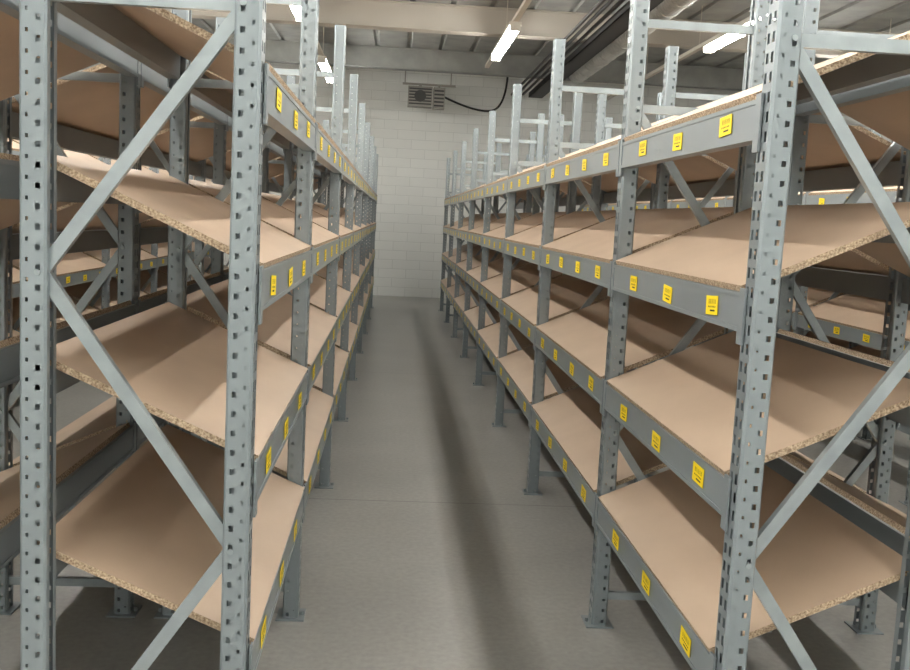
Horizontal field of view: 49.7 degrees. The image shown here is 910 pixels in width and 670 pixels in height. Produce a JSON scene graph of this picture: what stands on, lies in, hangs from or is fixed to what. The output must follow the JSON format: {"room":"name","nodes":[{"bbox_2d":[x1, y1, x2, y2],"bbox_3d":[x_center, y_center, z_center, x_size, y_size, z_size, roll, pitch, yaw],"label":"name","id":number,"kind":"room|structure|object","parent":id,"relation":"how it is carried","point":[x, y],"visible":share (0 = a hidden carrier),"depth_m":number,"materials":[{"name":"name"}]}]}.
{"room":"warehouse","nodes":[
{"label":"warehouse","id":0,"kind":"room"},
{"bbox_2d":[12,62,740,298],"bbox_3d":[-0.796,-3.301,21.451,17.800,4.950,0.200,2,7,-4],"label":"wall","id":1,"kind":"structure","parent":0,"point":[414,146],"depth_m":21.32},
{"bbox_2d":[0,295,909,669],"bbox_3d":[-0.146,0.715,9.210,17.400,0.100,25.100,2,7,-4],"label":"floor","id":2,"kind":"structure","parent":0,"point":[427,549],"depth_m":4.97,"materials":[{"name":"concrete"}]},
{"bbox_2d":[7,91,228,394],"bbox_3d":[-3.847,-1.097,10.300,0.630,2.872,16.228,2,7,-4],"label":"shelving rack","id":3,"kind":"object","parent":2,"relation":"on","point":[77,271],"visible":0.1,"depth_m":10.14,"materials":[{"name":"grey metal"}]},
{"bbox_2d":[0,0,336,617],"bbox_3d":[-1.998,-1.018,10.424,0.630,2.872,16.228,2,7,-4],"label":"shelving rack","id":4,"kind":"object","parent":2,"relation":"on","point":[101,108],"visible":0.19,"depth_m":4.06,"materials":[{"name":"grey metal"}]},
{"bbox_2d":[19,0,377,669],"bbox_3d":[-1.290,-0.989,10.472,0.630,2.872,16.228,2,7,-4],"label":"shelving rack","id":5,"kind":"object","parent":2,"relation":"on","point":[254,363],"visible":1,"depth_m":2.86,"materials":[{"name":"grey metal"}]},
{"bbox_2d":[438,0,909,669],"bbox_3d":[0.559,-0.910,10.595,0.630,2.872,16.228,2,7,-4],"label":"shelving rack","id":6,"kind":"object","parent":2,"relation":"on","point":[725,550],"visible":1,"depth_m":3.49,"materials":[{"name":"grey metal"}]},
{"bbox_2d":[484,0,909,634],"bbox_3d":[1.267,-0.880,10.643,0.630,2.872,16.228,2,7,-4],"label":"shelving rack","id":7,"kind":"object","parent":2,"relation":"on","point":[876,270],"visible":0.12,"depth_m":4.31,"materials":[{"name":"grey metal"}]},
{"bbox_2d":[579,129,909,506],"bbox_3d":[3.116,-0.802,10.767,0.630,2.872,16.228,2,7,-4],"label":"shelving rack","id":8,"kind":"object","parent":2,"relation":"on","point":[855,319],"visible":0.05,"depth_m":7.97,"materials":[{"name":"grey metal"}]},
{"bbox_2d":[791,141,893,440],"bbox_3d":[3.824,-0.772,10.814,0.630,2.872,16.228,2,7,-4],"label":"shelving rack","id":9,"kind":"object","parent":2,"relation":"on","point":[866,435],"visible":0.02,"depth_m":8.65,"materials":[{"name":"grey metal"}]},
{"bbox_2d":[163,0,909,68],"bbox_3d":[0.158,-4.341,8.619,17.500,0.200,25.100,2,7,-4],"label":"ceiling","id":10,"kind":"structure","parent":0,"point":[859,15],"depth_m":15.18,"materials":[{"name":"beige paint"}]},
{"bbox_2d":[318,27,332,83],"bbox_3d":[-1.700,-3.959,8.046,0.070,0.610,23.900,2,7,-4],"label":"rail","id":11,"kind":"object","parent":10,"relation":"attached to","point":[320,51],"visible":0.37,"depth_m":16.19,"materials":[{"name":"beige metal"}]},
{"bbox_2d":[290,6,300,21],"bbox_3d":[-1.942,-4.033,11.705,0.160,0.120,2.500,2,7,-4],"label":"lamp","id":12,"kind":"object","parent":11,"relation":"attached to","point":[296,10],"visible":0.45,"depth_m":12.57,"materials":[{"name":"beige plastic"}]},
{"bbox_2d":[317,55,332,82],"bbox_3d":[-2.311,-4.750,17.651,0.160,0.120,2.500,2,7,-4],"label":"lamp","id":13,"kind":"object","parent":11,"relation":"attached to","point":[323,62],"visible":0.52,"depth_m":17.03,"materials":[{"name":"beige plastic"}]},
{"bbox_2d":[403,71,455,109],"bbox_3d":[-0.533,-5.176,20.363,1.100,0.950,0.440,2,7,-4],"label":"heater","id":14,"kind":"object","parent":10,"relation":"hanging from","point":[420,96],"visible":0.95,"depth_m":20.23,"materials":[{"name":"grey metal"}]},
{"bbox_2d":[445,77,508,111],"bbox_3d":[0.425,-5.194,20.871,1.507,0.838,0.204,-1,8,-28],"label":"power cable","id":15,"kind":"object","parent":14,"relation":"attached to","point":[506,85],"visible":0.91,"depth_m":21.09,"materials":[{"name":"black plastic"}]},
{"bbox_2d":[229,37,770,90],"bbox_3d":[-0.547,-5.300,19.005,17.400,0.390,0.280,2,7,-4],"label":"crossbeam","id":16,"kind":"object","parent":10,"relation":"attached to","point":[276,51],"depth_m":18.97,"materials":[{"name":"grey metal"}]},
{"bbox_2d":[485,0,531,67],"bbox_3d":[1.192,-3.644,6.598,0.070,0.610,20.600,2,7,-4],"label":"rail","id":17,"kind":"object","parent":10,"relation":"attached to","point":[525,3],"visible":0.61,"depth_m":12.45,"materials":[{"name":"beige metal"}]},
{"bbox_2d":[491,21,521,60],"bbox_3d":[0.714,-4.178,14.072,0.160,0.120,2.500,2,7,-4],"label":"lamp","id":18,"kind":"object","parent":17,"relation":"attached to","point":[513,27],"visible":1,"depth_m":13.79,"materials":[{"name":"beige plastic"}]},
{"bbox_2d":[511,0,624,95],"bbox_3d":[2.053,-3.751,9.463,0.290,0.070,23.400,2,7,-4],"label":"ceiling pipes","id":19,"kind":"object","parent":10,"relation":"attached to","point":[600,2],"visible":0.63,"depth_m":14.00,"materials":[{"name":"black metal"}]},
{"bbox_2d":[529,0,663,97],"bbox_3d":[2.429,-3.719,9.440,0.290,0.100,23.300,2,7,-4],"label":"cable tray","id":20,"kind":"object","parent":10,"relation":"hanging from","point":[615,26],"visible":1,"depth_m":14.56,"materials":[{"name":"black metal"}]},
{"bbox_2d":[569,0,696,83],"bbox_3d":[2.883,-3.980,10.395,0.356,0.356,17.200,2,7,-4],"label":"ventilation duct","id":21,"kind":"object","parent":10,"relation":"hanging from","point":[668,9],"visible":0.54,"depth_m":15.08,"materials":[{"name":"metal"}]},
{"bbox_2d":[607,1,776,99],"bbox_3d":[3.877,-3.723,8.419,0.070,0.610,23.900,2,7,-4],"label":"rail","id":22,"kind":"object","parent":10,"relation":"attached to","point":[699,47],"visible":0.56,"depth_m":14.78,"materials":[{"name":"beige metal"}]},
{"bbox_2d":[703,33,744,52],"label":"lamp","id":23,"kind":"object","parent":22,"relation":"attached to","point":[712,45],"depth_m":13.17,"materials":[{"name":"beige plastic"}]},
{"bbox_2d":[738,18,752,24],"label":"lamp","id":24,"kind":"object","parent":22,"relation":"attached to","point":[746,22],"depth_m":12.05,"materials":[{"name":"beige plastic"}]},
{"bbox_2d":[840,112,891,141],"bbox_3d":[8.752,-1.418,9.504,0.200,4.950,25.100,2,7,-4],"label":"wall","id":25,"kind":"structure","parent":0,"point":[842,114],"depth_m":19.24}
]}

